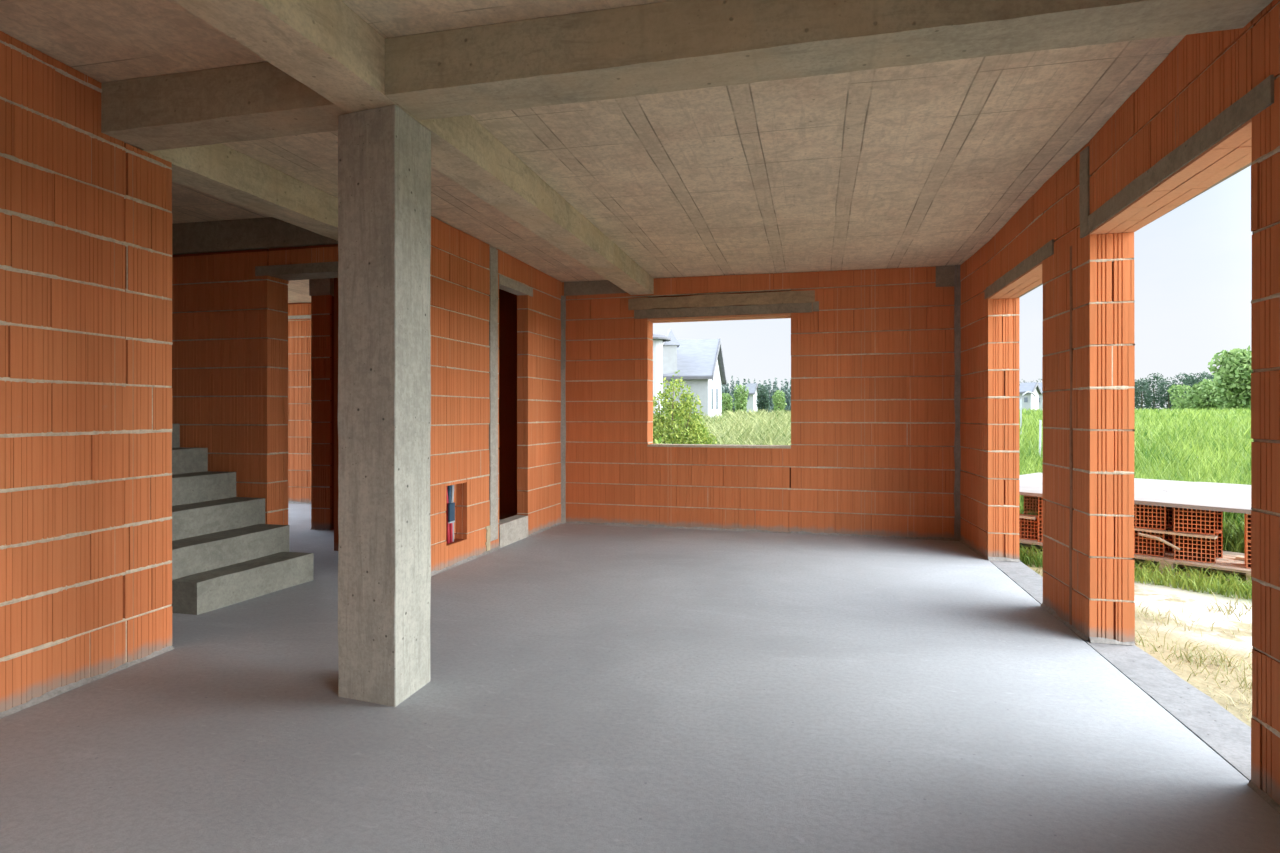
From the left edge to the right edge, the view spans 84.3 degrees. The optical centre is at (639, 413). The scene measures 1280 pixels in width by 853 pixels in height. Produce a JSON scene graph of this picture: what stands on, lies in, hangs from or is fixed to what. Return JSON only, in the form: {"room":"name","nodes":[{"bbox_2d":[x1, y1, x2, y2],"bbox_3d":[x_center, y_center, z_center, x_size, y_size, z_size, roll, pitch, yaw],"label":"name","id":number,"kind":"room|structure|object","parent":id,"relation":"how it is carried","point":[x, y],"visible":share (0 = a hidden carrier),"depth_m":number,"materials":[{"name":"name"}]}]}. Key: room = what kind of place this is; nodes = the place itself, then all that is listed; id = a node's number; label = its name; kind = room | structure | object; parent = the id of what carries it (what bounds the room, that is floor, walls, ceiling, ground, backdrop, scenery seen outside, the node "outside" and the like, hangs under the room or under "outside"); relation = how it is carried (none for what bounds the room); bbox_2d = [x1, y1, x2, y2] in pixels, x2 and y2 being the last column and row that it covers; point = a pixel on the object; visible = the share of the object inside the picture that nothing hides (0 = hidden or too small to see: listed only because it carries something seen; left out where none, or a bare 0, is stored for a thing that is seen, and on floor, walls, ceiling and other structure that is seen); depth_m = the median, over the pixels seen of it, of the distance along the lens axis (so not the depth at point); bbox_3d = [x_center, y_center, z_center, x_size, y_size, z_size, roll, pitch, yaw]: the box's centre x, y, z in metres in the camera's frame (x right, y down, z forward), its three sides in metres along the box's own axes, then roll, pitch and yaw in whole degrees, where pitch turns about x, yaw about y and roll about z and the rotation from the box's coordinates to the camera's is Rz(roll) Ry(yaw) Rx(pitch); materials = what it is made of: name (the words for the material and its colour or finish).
{"room":"construction site","nodes":[
{"label":"construction site","id":0,"kind":"room"},
{"bbox_2d":[0,31,174,717],"bbox_3d":[-3.193,-0.199,1.858,0.305,3.088,4.502,0,0,9],"label":"wall","id":1,"kind":"structure","parent":0,"point":[86,343],"depth_m":3.50,"materials":[{"name":"brick"}]},
{"bbox_2d":[101,62,348,150],"bbox_3d":[-2.051,-1.569,3.586,1.407,0.257,0.274,0,0,14],"label":"concrete beam","id":2,"kind":"structure","parent":1,"relation":"on","point":[254,101],"depth_m":3.51,"materials":[{"name":"concrete"}]},
{"bbox_2d":[172,244,338,524],"bbox_3d":[-3.840,-0.040,6.349,4.280,2.770,0.273,0,0,14],"label":"wall","id":3,"kind":"structure","parent":0,"point":[230,323],"depth_m":6.18,"materials":[{"name":"brick"}]},
{"bbox_2d":[172,217,337,254],"bbox_3d":[-3.958,-1.573,6.380,4.035,0.285,0.270,0,0,14],"label":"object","id":4,"kind":"structure","parent":3,"relation":"on","point":[269,232],"depth_m":6.12,"materials":[{"name":"concrete"}]},
{"bbox_2d":[255,261,337,280],"bbox_3d":[-2.650,-1.232,6.058,1.320,0.083,0.244,0,0,14],"label":"lintel","id":5,"kind":"object","parent":3,"relation":"on","point":[322,270],"visible":0.5,"depth_m":6.03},
{"bbox_2d":[288,303,311,503],"bbox_3d":[-3.427,-0.166,10.286,4.980,3.022,0.253,0,0,14],"label":"wall","id":6,"kind":"structure","parent":0,"point":[299,330],"depth_m":10.60,"materials":[{"name":"brick"}]},
{"bbox_2d":[288,315,310,318],"bbox_3d":[-5.042,-1.450,10.586,2.300,0.050,0.050,0,0,14],"label":"joint","id":7,"kind":"object","parent":6,"relation":"on","point":[296,316],"visible":0.29,"depth_m":10.57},
{"bbox_2d":[310,295,333,530],"bbox_3d":[-3.269,-0.160,8.268,1.099,3.010,0.392,0,0,14],"label":"wall","id":8,"kind":"structure","parent":0,"point":[322,306],"depth_m":8.20,"materials":[{"name":"brick"}]},
{"bbox_2d":[309,278,333,295],"bbox_3d":[-3.680,-1.480,8.315,0.280,0.210,0.260,0,0,14],"label":"trim","id":9,"kind":"structure","parent":8,"relation":"attached to","point":[317,287],"depth_m":8.19,"materials":[{"name":"concrete"}]},
{"bbox_2d":[334,278,517,550],"bbox_3d":[-1.970,-0.162,7.962,1.530,3.015,2.460,0,0,14],"label":"wall","id":10,"kind":"structure","parent":0,"point":[508,467],"depth_m":8.98,"materials":[{"name":"brick"}]},
{"bbox_2d":[430,216,561,575],"bbox_3d":[-1.442,-0.160,7.219,0.174,3.009,3.156,0,0,15],"label":"wall","id":11,"kind":"structure","parent":0,"point":[459,261],"depth_m":6.67,"materials":[{"name":"brick"}]},
{"bbox_2d":[446,486,449,543],"bbox_3d":[-1.703,0.884,6.229,0.048,0.511,0.038,0,0,-40],"label":"pipe","id":12,"kind":"object","parent":11,"relation":"attached to","point":[447,523],"visible":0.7,"depth_m":6.22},
{"bbox_2d":[447,485,450,502],"bbox_3d":[-1.700,0.884,6.290,0.033,0.511,0.054,0,0,14],"label":"pipe","id":13,"kind":"object","parent":11,"relation":"attached to","point":[448,487],"visible":0.39,"depth_m":6.28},
{"bbox_2d":[448,502,454,542],"bbox_3d":[-1.678,0.963,6.247,0.044,0.355,0.090,0,0,14],"label":"pipe","id":14,"kind":"object","parent":11,"relation":"attached to","point":[450,524],"depth_m":6.26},
{"bbox_2d":[451,485,453,541],"bbox_3d":[-1.676,0.884,6.317,0.025,0.511,0.041,0,0,14],"label":"conduit pipe","id":15,"kind":"object","parent":11,"relation":"attached to","point":[452,486],"visible":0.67,"depth_m":6.31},
{"bbox_2d":[485,525,489,550],"bbox_3d":[-1.483,1.205,6.853,0.030,0.240,0.086,0,0,14],"label":"trim","id":16,"kind":"structure","parent":11,"relation":"attached to","point":[487,543],"depth_m":6.83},
{"bbox_2d":[489,246,497,541],"bbox_3d":[-1.497,-0.195,6.989,0.132,2.880,0.167,0,0,14],"label":"trim","id":17,"kind":"structure","parent":11,"relation":"attached to","point":[493,323],"depth_m":6.96,"materials":[{"name":"concrete"}]},
{"bbox_2d":[499,275,532,296],"bbox_3d":[-1.362,-1.350,7.494,0.131,0.090,0.815,0,0,15],"label":"lintel","id":18,"kind":"object","parent":11,"relation":"attached to","point":[506,284],"visible":0.71,"depth_m":7.46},
{"bbox_2d":[560,296,565,522],"bbox_3d":[-0.942,-0.055,8.703,0.057,2.800,0.065,0,0,14],"label":"trim","id":19,"kind":"structure","parent":11,"relation":"attached to","point":[563,298],"depth_m":8.69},
{"bbox_2d":[0,0,1185,302],"bbox_3d":[-2.183,-1.781,4.562,10.160,0.448,11.000,0,0,14],"label":"ceiling","id":20,"kind":"structure","parent":0,"point":[919,165],"depth_m":4.33,"materials":[{"name":"concrete"}]},
{"bbox_2d":[0,504,1279,852],"bbox_3d":[-2.968,1.415,4.758,11.141,0.140,11.000,0,0,14],"label":"floor","id":21,"kind":"structure","parent":0,"point":[590,688],"depth_m":3.01,"materials":[{"name":"concrete"}]},
{"bbox_2d":[172,424,313,614],"bbox_3d":[-4.132,0.609,5.550,2.800,1.472,1.375,0,0,14],"label":"concrete staircase","id":22,"kind":"structure","parent":21,"relation":"on","point":[225,553],"depth_m":5.42,"materials":[{"name":"concrete"}]},
{"bbox_2d":[338,105,430,706],"bbox_3d":[-1.242,-0.038,3.462,0.338,2.766,0.366,0,0,14],"label":"concrete column","id":23,"kind":"structure","parent":21,"relation":"on","point":[384,154],"depth_m":3.32,"materials":[{"name":"concrete"}]},
{"bbox_2d":[173,0,653,294],"bbox_3d":[-1.081,-1.574,3.982,0.284,0.305,9.205,0,0,14],"label":"concrete beam","id":24,"kind":"structure","parent":23,"relation":"on","point":[324,45],"depth_m":3.21,"materials":[{"name":"concrete"}]},
{"bbox_2d":[499,515,527,547],"bbox_3d":[-1.377,1.225,7.436,0.133,0.239,0.683,0,0,15],"label":"threshold step","id":25,"kind":"structure","parent":21,"relation":"on","point":[512,529],"depth_m":7.39,"materials":[{"name":"concrete"}]},
{"bbox_2d":[562,266,958,540],"bbox_3d":[1.392,-0.105,8.184,4.825,3.500,0.296,0,0,16],"label":"wall","id":26,"kind":"structure","parent":0,"point":[870,453],"depth_m":7.92,"materials":[{"name":"brick"}]},
{"bbox_2d":[564,280,626,295],"bbox_3d":[-0.540,-1.540,8.619,0.810,0.170,0.050,0,0,16],"label":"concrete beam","id":27,"kind":"structure","parent":26,"relation":"attached to","point":[576,288],"depth_m":8.61,"materials":[{"name":"concrete"}]},
{"bbox_2d":[634,303,811,318],"bbox_3d":[0.933,-1.192,8.205,2.070,0.113,0.062,0,0,16],"label":"lintel","id":28,"kind":"object","parent":26,"relation":"attached to","point":[788,307],"visible":1,"depth_m":8.16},
{"bbox_2d":[628,290,814,309],"bbox_3d":[0.913,-1.315,8.206,2.170,0.147,0.070,0,0,16],"label":"lintel","id":29,"kind":"object","parent":28,"relation":"on","point":[709,300],"visible":1,"depth_m":8.16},
{"bbox_2d":[812,301,818,311],"bbox_3d":[1.964,-1.200,7.900,0.071,0.110,0.046,0,0,14],"label":"trim","id":30,"kind":"structure","parent":26,"relation":"attached to","point":[815,305],"depth_m":7.88,"materials":[{"name":"concrete"}]},
{"bbox_2d":[936,265,957,286],"bbox_3d":[3.268,-1.466,7.537,0.220,0.221,0.050,0,0,16],"label":"trim","id":31,"kind":"structure","parent":26,"relation":"attached to","point":[944,274],"depth_m":7.52,"materials":[{"name":"concrete"}]},
{"bbox_2d":[954,265,960,539],"bbox_3d":[3.372,-0.120,7.500,0.080,2.930,0.035,0,0,14],"label":"trim","id":32,"kind":"structure","parent":26,"relation":"attached to","point":[957,289],"depth_m":7.49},
{"bbox_2d":[721,414,1252,726],"bbox_3d":[83.546,0.307,128.627,420.000,2.417,370.000,0,0,14],"label":"ground","id":33,"kind":"structure","parent":0,"point":[1162,598],"depth_m":4.81,"materials":[{"name":"sand"}]},
{"bbox_2d":[654,437,663,443],"bbox_3d":[0.223,0.952,11.535,0.671,1.186,0.578,0,0,43],"label":"leafy weed","id":34,"kind":"object","parent":33,"relation":"on","point":[659,440],"visible":0.03,"depth_m":11.48,"materials":[{"name":"green plant"}]},
{"bbox_2d":[653,370,716,443],"bbox_3d":[0.689,0.353,13.498,1.703,2.390,1.275,0,0,11],"label":"leafy bush","id":35,"kind":"object","parent":33,"relation":"on","point":[677,412],"visible":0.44,"depth_m":13.33,"materials":[{"name":"green plant"}]},
{"bbox_2d":[653,329,726,417],"bbox_3d":[3.023,-2.208,48.227,4.823,6.706,10.369,0,0,14],"label":"house","id":36,"kind":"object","parent":33,"relation":"on","point":[700,362],"visible":0.59,"depth_m":45.55,"materials":[{"name":"paint"}]},
{"bbox_2d":[655,408,790,444],"bbox_3d":[3.942,0.445,38.128,19.757,2.140,57.883,0,0,20],"label":"weeds","id":37,"kind":"object","parent":33,"relation":"on","point":[740,427],"visible":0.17,"depth_m":22.63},
{"bbox_2d":[721,385,725,413],"bbox_3d":[19.314,-4.012,166.062,2.928,8.223,2.942,0,0,14],"label":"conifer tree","id":38,"kind":"object","parent":33,"relation":"on","point":[722,387],"visible":0.16,"depth_m":165.68,"materials":[{"name":"green plant"}]},
{"bbox_2d":[721,393,733,416],"bbox_3d":[8.131,-0.644,65.999,1.189,2.690,1.105,0,0,35],"label":"leafy tree","id":39,"kind":"object","parent":33,"relation":"on","point":[726,404],"visible":0.77,"depth_m":65.80,"materials":[{"name":"green plant"}]},
{"bbox_2d":[724,382,730,395],"bbox_3d":[22.305,-4.584,182.062,3.835,9.193,4.056,0,0,14],"label":"conifer tree","id":40,"kind":"object","parent":33,"relation":"on","point":[726,389],"visible":0.12,"depth_m":181.74,"materials":[{"name":"green plant"}]},
{"bbox_2d":[729,376,735,412],"bbox_3d":[19.656,-3.985,149.990,2.605,8.334,2.530,0,0,14],"label":"conifer tree","id":41,"kind":"object","parent":33,"relation":"on","point":[732,390],"visible":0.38,"depth_m":149.74,"materials":[{"name":"green plant"}]},
{"bbox_2d":[733,384,748,410],"bbox_3d":[10.019,-1.169,69.982,1.564,3.567,1.592,0,0,14],"label":"leafy tree","id":42,"kind":"object","parent":33,"relation":"on","point":[738,403],"visible":0.83,"depth_m":69.71,"materials":[{"name":"green plant"}]},
{"bbox_2d":[745,383,758,412],"bbox_3d":[17.559,-2.047,110.945,2.327,5.585,2.601,0,0,14],"label":"house","id":43,"kind":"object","parent":33,"relation":"on","point":[752,387],"visible":0.64,"depth_m":110.37,"materials":[{"name":"paint"}]},
{"bbox_2d":[756,384,769,411],"bbox_3d":[12.531,-1.217,71.992,1.481,3.635,1.462,0,0,14],"label":"leafy tree","id":44,"kind":"object","parent":33,"relation":"on","point":[762,403],"visible":0.77,"depth_m":71.73,"materials":[{"name":"green plant"}]},
{"bbox_2d":[761,380,771,411],"bbox_3d":[26.633,-3.516,150.086,2.986,7.379,2.870,0,0,14],"label":"conifer tree","id":45,"kind":"object","parent":33,"relation":"on","point":[767,390],"visible":0.14,"depth_m":149.90,"materials":[{"name":"green plant"}]},
{"bbox_2d":[767,379,774,413],"bbox_3d":[30.437,-4.084,165.951,3.263,8.338,3.212,0,0,14],"label":"conifer tree","id":46,"kind":"object","parent":33,"relation":"on","point":[769,385],"visible":0.36,"depth_m":165.60,"materials":[{"name":"green plant"}]},
{"bbox_2d":[772,378,778,394],"bbox_3d":[34.908,-4.682,181.957,3.964,9.355,3.876,0,0,14],"label":"conifer tree","id":47,"kind":"object","parent":33,"relation":"on","point":[775,382],"visible":0.16,"depth_m":181.83,"materials":[{"name":"green plant"}]},
{"bbox_2d":[771,390,786,412],"bbox_3d":[14.761,-0.971,74.992,1.533,3.161,1.525,0,0,-35],"label":"leafy tree","id":48,"kind":"object","parent":33,"relation":"on","point":[778,396],"visible":0.83,"depth_m":74.82,"materials":[{"name":"green plant"}]},
{"bbox_2d":[780,381,787,409],"bbox_3d":[30.151,-3.556,150.019,2.359,7.450,2.303,0,0,14],"label":"conifer tree","id":49,"kind":"object","parent":33,"relation":"on","point":[782,390],"visible":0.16,"depth_m":149.72,"materials":[{"name":"green plant"}]},
{"bbox_2d":[783,379,790,410],"bbox_3d":[34.377,-4.104,166.058,3.558,8.368,3.596,0,0,14],"label":"conifer tree","id":50,"kind":"object","parent":33,"relation":"on","point":[787,393],"visible":0.45,"depth_m":165.60,"materials":[{"name":"green plant"}]},
{"bbox_2d":[1020,391,1035,434],"bbox_3d":[12.079,0.369,22.000,0.489,2.151,0.044,0,0,0],"label":"pole","id":51,"kind":"object","parent":33,"relation":"on","point":[1027,391],"visible":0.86,"depth_m":21.98,"materials":[{"name":"grey metal"}]},
{"bbox_2d":[1019,382,1041,409],"bbox_3d":[42.444,-1.365,77.139,2.898,4.220,3.131,0,0,14],"label":"house","id":52,"kind":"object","parent":33,"relation":"on","point":[1029,400],"visible":0.78,"depth_m":76.56,"materials":[{"name":"paint"}]},
{"bbox_2d":[1019,538,1042,554],"bbox_3d":[4.396,1.430,7.994,1.000,0.134,1.200,0,0,-41],"label":"wooden pallet","id":53,"kind":"object","parent":33,"relation":"on","point":[1024,542],"visible":0.03,"depth_m":7.62,"materials":[{"name":"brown wood"}]},
{"bbox_2d":[1019,514,1037,539],"bbox_3d":[4.251,1.242,7.813,0.300,0.238,0.248,0,0,38],"label":"brick","id":54,"kind":"object","parent":53,"relation":"on","point":[1028,528],"visible":0.58,"depth_m":7.71,"materials":[{"name":"brick"}]},
{"bbox_2d":[1038,519,1042,541],"bbox_3d":[4.436,1.242,7.537,0.300,0.238,0.248,0,0,38],"label":"brick","id":55,"kind":"object","parent":53,"relation":"on","point":[1040,535],"visible":0.08,"depth_m":7.53,"materials":[{"name":"brick"}]},
{"bbox_2d":[1019,515,1035,519],"bbox_3d":[3.947,1.106,7.818,0.054,0.029,0.780,0,0,-41],"label":"wooden plank","id":56,"kind":"object","parent":55,"relation":"on","point":[1020,516],"visible":0.22,"depth_m":7.55,"materials":[{"name":"brown wood"}]},
{"bbox_2d":[1038,497,1042,518],"bbox_3d":[4.436,1.000,7.537,0.300,0.238,0.248,0,0,38],"label":"brick","id":57,"kind":"object","parent":55,"relation":"on","point":[1040,499],"visible":0.05,"depth_m":7.53,"materials":[{"name":"brick"}]},
{"bbox_2d":[1038,383,1042,410],"bbox_3d":[47.724,-1.513,84.139,2.898,4.517,3.131,0,0,14],"label":"house","id":58,"kind":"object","parent":33,"relation":"on","point":[1040,384],"visible":0.1,"depth_m":83.21,"materials":[{"name":"paint"}]},
{"bbox_2d":[1039,420,1041,456],"bbox_3d":[9.051,0.790,15.998,0.064,1.310,0.044,0,0,14],"label":"wooden stake","id":59,"kind":"object","parent":33,"relation":"on","point":[1040,421],"visible":0.65,"depth_m":15.99,"materials":[{"name":"grey wood"}]},
{"bbox_2d":[1019,497,1244,552],"bbox_3d":[6.274,1.305,8.006,2.286,0.419,6.434,0,0,-41],"label":"grass","id":60,"kind":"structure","parent":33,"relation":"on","point":[1233,538],"depth_m":7.73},
{"bbox_2d":[1019,541,1251,599],"bbox_3d":[5.063,1.415,5.904,0.753,0.199,4.288,0,0,-41],"label":"fringe","id":61,"kind":"object","parent":33,"relation":"on","point":[1146,573],"visible":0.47,"depth_m":6.16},
{"bbox_2d":[1019,407,1252,527],"bbox_3d":[45.026,0.360,42.346,63.091,2.309,83.096,0,0,14],"label":"meadow grass","id":62,"kind":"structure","parent":33,"relation":"on","point":[1168,443],"depth_m":17.09,"materials":[{"name":"plant"}]},
{"bbox_2d":[1033,565,1251,719],"bbox_3d":[4.462,1.451,3.675,3.080,0.128,5.712,0,0,14],"label":"grass tufts","id":63,"kind":"object","parent":33,"relation":"on","point":[1036,571],"visible":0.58,"depth_m":4.34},
{"bbox_2d":[1134,378,1153,410],"bbox_3d":[90.765,-3.164,128.063,3.637,6.901,3.841,0,0,14],"label":"leafy tree","id":64,"kind":"object","parent":33,"relation":"on","point":[1139,390],"visible":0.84,"depth_m":127.34,"materials":[{"name":"green plant"}]},
{"bbox_2d":[1143,372,1164,409],"bbox_3d":[108.914,-4.425,149.950,4.621,9.009,4.591,0,0,14],"label":"leafy tree","id":65,"kind":"object","parent":33,"relation":"on","point":[1150,380],"visible":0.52,"depth_m":149.48,"materials":[{"name":"green plant"}]},
{"bbox_2d":[1157,377,1178,409],"bbox_3d":[95.747,-3.263,127.900,3.979,7.010,3.905,0,0,14],"label":"leafy tree","id":66,"kind":"object","parent":33,"relation":"on","point":[1166,397],"visible":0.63,"depth_m":127.87,"materials":[{"name":"green plant"}]},
{"bbox_2d":[1167,384,1191,409],"bbox_3d":[86.189,-2.179,112.054,4.418,5.158,4.139,0,0,14],"label":"leafy tree","id":67,"kind":"object","parent":33,"relation":"on","point":[1181,389],"visible":0.49,"depth_m":111.90,"materials":[{"name":"green plant"}]},
{"bbox_2d":[1166,372,1194,409],"bbox_3d":[115.046,-4.290,150.075,5.708,9.090,6.066,0,0,14],"label":"leafy tree","id":68,"kind":"object","parent":33,"relation":"on","point":[1177,376],"visible":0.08,"depth_m":150.12,"materials":[{"name":"green plant"}]},
{"bbox_2d":[1134,550,1251,583],"bbox_3d":[5.275,1.430,6.913,1.000,0.134,1.350,0,0,-41],"label":"wooden pallet","id":69,"kind":"object","parent":33,"relation":"on","point":[1228,563],"visible":0.16,"depth_m":6.58,"materials":[{"name":"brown wood"}]},
{"bbox_2d":[1134,529,1164,556],"bbox_3d":[4.949,1.242,6.926,0.300,0.238,0.248,0,0,38],"label":"brick","id":70,"kind":"object","parent":69,"relation":"on","point":[1142,545],"visible":0.55,"depth_m":6.86,"materials":[{"name":"brick"}]},
{"bbox_2d":[1134,527,1217,538],"bbox_3d":[4.889,1.113,6.744,0.108,0.023,0.962,0,0,-41],"label":"wooden plank","id":71,"kind":"object","parent":70,"relation":"on","point":[1135,528],"visible":0.65,"depth_m":6.58,"materials":[{"name":"brown wood"}]},
{"bbox_2d":[1134,504,1165,529],"bbox_3d":[4.951,0.982,6.908,0.300,0.238,0.248,0,0,38],"label":"brick","id":72,"kind":"object","parent":71,"relation":"on","point":[1146,516],"visible":0.66,"depth_m":6.84,"materials":[{"name":"brick"}]},
{"bbox_2d":[1019,481,1166,499],"bbox_3d":[4.635,0.843,7.785,1.254,0.036,1.662,0,0,-41],"label":"board","id":73,"kind":"object","parent":72,"relation":"on","point":[1025,488],"visible":0.23,"depth_m":7.55,"materials":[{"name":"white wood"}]},
{"bbox_2d":[1174,507,1214,534],"bbox_3d":[5.202,0.982,6.637,0.300,0.238,0.248,0,0,38],"label":"brick","id":74,"kind":"object","parent":71,"relation":"on","point":[1185,520],"visible":0.83,"depth_m":6.58,"materials":[{"name":"brick"}]},
{"bbox_2d":[1138,533,1179,549],"bbox_3d":[4.871,1.197,6.636,0.033,0.129,0.327,0,0,-41],"label":"wooden stick","id":75,"kind":"object","parent":69,"relation":"on","point":[1139,534],"visible":1,"depth_m":6.63,"materials":[{"name":"brown wood"}]},
{"bbox_2d":[1165,525,1173,551],"bbox_3d":[5.205,1.242,7.147,0.300,0.238,0.248,0,0,38],"label":"brick","id":76,"kind":"object","parent":69,"relation":"on","point":[1169,538],"visible":0.21,"depth_m":7.02,"materials":[{"name":"brick"}]},
{"bbox_2d":[1166,507,1173,525],"bbox_3d":[5.205,0.982,7.147,0.300,0.238,0.248,0,0,38],"label":"brick","id":77,"kind":"object","parent":76,"relation":"on","point":[1169,510],"visible":0.13,"depth_m":7.01,"materials":[{"name":"brick"}]},
{"bbox_2d":[1174,532,1215,563],"bbox_3d":[5.196,1.242,6.624,0.300,0.238,0.248,0,0,38],"label":"brick","id":78,"kind":"object","parent":69,"relation":"on","point":[1196,549],"visible":0.82,"depth_m":6.56,"materials":[{"name":"brick"}]},
{"bbox_2d":[1215,530,1222,557],"bbox_3d":[5.453,1.242,6.859,0.300,0.238,0.248,0,0,38],"label":"brick","id":79,"kind":"object","parent":69,"relation":"on","point":[1219,541],"visible":0.14,"depth_m":6.70,"materials":[{"name":"brick"}]},
{"bbox_2d":[1215,511,1222,530],"bbox_3d":[5.453,0.982,6.859,0.300,0.238,0.248,0,0,38],"label":"brick","id":80,"kind":"object","parent":79,"relation":"on","point":[1218,514],"visible":0.09,"depth_m":6.70,"materials":[{"name":"brick"}]},
{"bbox_2d":[1134,491,1250,513],"bbox_3d":[5.474,0.840,6.797,1.273,0.039,0.908,0,0,-41],"label":"board","id":81,"kind":"object","parent":80,"relation":"on","point":[1178,499],"visible":0.8,"depth_m":6.65,"materials":[{"name":"white wood"}]},
{"bbox_2d":[1164,482,1250,496],"bbox_3d":[6.728,0.846,7.534,1.553,0.039,1.555,0,0,-41],"label":"board","id":82,"kind":"object","parent":80,"relation":"on","point":[1197,487],"visible":0.5,"depth_m":7.84,"materials":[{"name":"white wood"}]},
{"bbox_2d":[1245,539,1250,568],"bbox_3d":[5.548,1.242,6.248,0.300,0.238,0.248,0,0,38],"label":"brick","id":83,"kind":"object","parent":69,"relation":"on","point":[1247,543],"visible":0.19,"depth_m":6.24,"materials":[{"name":"brick"}]},
{"bbox_2d":[1245,514,1250,540],"bbox_3d":[5.548,1.000,6.248,0.300,0.238,0.248,0,0,38],"label":"brick","id":84,"kind":"object","parent":83,"relation":"on","point":[1247,516],"visible":0.12,"depth_m":6.24,"materials":[{"name":"brick"}]},
{"bbox_2d":[1181,371,1210,407],"bbox_3d":[100.354,-3.797,127.972,4.339,7.997,4.514,0,0,14],"label":"leafy tree","id":85,"kind":"object","parent":33,"relation":"on","point":[1192,380],"visible":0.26,"depth_m":127.58,"materials":[{"name":"green plant"}]},
{"bbox_2d":[1182,378,1225,409],"bbox_3d":[76.701,-2.165,95.211,6.351,5.446,5.982,0,0,14],"label":"leafy tree","id":86,"kind":"object","parent":33,"relation":"on","point":[1204,396],"visible":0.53,"depth_m":94.54,"materials":[{"name":"green plant"}]},
{"bbox_2d":[1199,372,1212,409],"bbox_3d":[120.117,-4.362,150.095,4.711,9.198,5.295,0,0,14],"label":"leafy tree","id":87,"kind":"object","parent":33,"relation":"on","point":[1210,375],"visible":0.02,"depth_m":149.50,"materials":[{"name":"green plant"}]},
{"bbox_2d":[1207,345,1252,410],"bbox_3d":[72.980,-3.830,84.958,7.231,8.905,7.654,0,0,14],"label":"leafy tree","id":88,"kind":"object","parent":33,"relation":"on","point":[1232,381],"visible":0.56,"depth_m":84.44,"materials":[{"name":"green plant"}]},
{"bbox_3d":[5.045,1.356,8.943,0.300,0.238,0.248,0,0,38],"label":"brick","id":89,"kind":"object","parent":33,"relation":"on","visible":0},
{"bbox_2d":[1024,495,1037,512],"bbox_3d":[5.045,1.114,8.943,0.300,0.238,0.248,0,0,38],"label":"brick","id":90,"kind":"object","parent":89,"relation":"on","point":[1031,502],"visible":0.34,"depth_m":8.91,"materials":[{"name":"brick"}]},
{"bbox_2d":[1019,473,1194,490],"bbox_3d":[5.635,0.849,8.824,1.584,0.038,1.796,0,0,-41],"label":"board","id":91,"kind":"object","parent":90,"relation":"on","point":[1145,484],"visible":0.29,"depth_m":8.58,"materials":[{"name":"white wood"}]},
{"bbox_3d":[6.158,1.430,5.951,1.000,0.134,1.200,0,0,-41],"label":"wooden pallet","id":92,"kind":"object","parent":33,"relation":"on","visible":0},
{"bbox_2d":[1235,555,1244,559],"bbox_3d":[5.816,1.345,6.379,0.105,0.029,0.671,0,0,-41],"label":"wooden plank","id":93,"kind":"object","parent":92,"relation":"on","point":[1238,557],"visible":0.28,"depth_m":6.58,"materials":[{"name":"brown wood"}]},
{"bbox_2d":[959,0,1279,813],"bbox_3d":[2.852,-0.205,4.555,0.358,3.500,5.954,0,0,13],"label":"wall","id":94,"kind":"structure","parent":0,"point":[1206,73],"depth_m":4.15,"materials":[{"name":"brick"}]},
{"bbox_2d":[385,0,1272,119],"bbox_3d":[0.542,-1.550,2.884,3.397,0.255,0.284,0,0,14],"label":"concrete beam","id":95,"kind":"structure","parent":94,"relation":"attached to","point":[675,45],"depth_m":2.84,"materials":[{"name":"concrete"}]},
{"bbox_2d":[983,239,1054,298],"bbox_3d":[3.017,-1.122,5.706,0.035,0.100,1.998,0,0,14],"label":"lintel","id":96,"kind":"object","parent":94,"relation":"attached to","point":[1047,250],"visible":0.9,"depth_m":5.41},
{"bbox_2d":[1019,283,1042,296],"bbox_3d":[3.255,-1.117,5.673,0.036,0.106,1.808,0,0,14],"label":"trim","id":97,"kind":"structure","parent":94,"relation":"attached to","point":[1041,283],"depth_m":6.09,"materials":[{"name":"concrete"}]},
{"bbox_2d":[1069,246,1073,624],"bbox_3d":[2.730,0.135,4.443,0.049,2.380,0.041,0,0,14],"label":"trim","id":98,"kind":"structure","parent":94,"relation":"attached to","point":[1071,349],"depth_m":4.44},
{"bbox_2d":[1079,146,1091,237],"bbox_3d":[2.678,-1.325,4.234,0.048,0.520,0.110,0,0,14],"label":"trim","id":99,"kind":"structure","parent":94,"relation":"attached to","point":[1084,175],"depth_m":4.22,"materials":[{"name":"concrete"}]},
{"bbox_2d":[990,561,1250,780],"bbox_3d":[2.446,1.446,2.844,0.278,0.199,9.900,0,0,14],"label":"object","id":100,"kind":"structure","parent":94,"relation":"attached to","point":[1220,730],"depth_m":3.38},
{"bbox_2d":[1088,75,1275,232],"bbox_3d":[2.434,-1.123,3.329,0.033,0.102,1.855,0,0,15],"label":"lintel","id":101,"kind":"object","parent":94,"relation":"attached to","point":[1261,96],"visible":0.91,"depth_m":2.97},
{"bbox_2d":[1127,162,1251,232],"bbox_3d":[2.667,-1.117,3.312,0.036,0.106,1.874,0,0,14],"label":"trim","id":102,"kind":"structure","parent":94,"relation":"attached to","point":[1249,164],"depth_m":3.24,"materials":[{"name":"concrete"}]},
{"bbox_3d":[-4.363,-0.197,6.213,3.790,3.085,4.010,0,0,14],"label":"wall","id":103,"kind":"structure","parent":0,"visible":0},
{"bbox_2d":[124,142,337,240],"bbox_3d":[-2.631,-1.569,4.891,0.275,0.257,1.975,0,0,14],"label":"concrete beam","id":104,"kind":"structure","parent":103,"relation":"on","point":[221,171],"depth_m":4.70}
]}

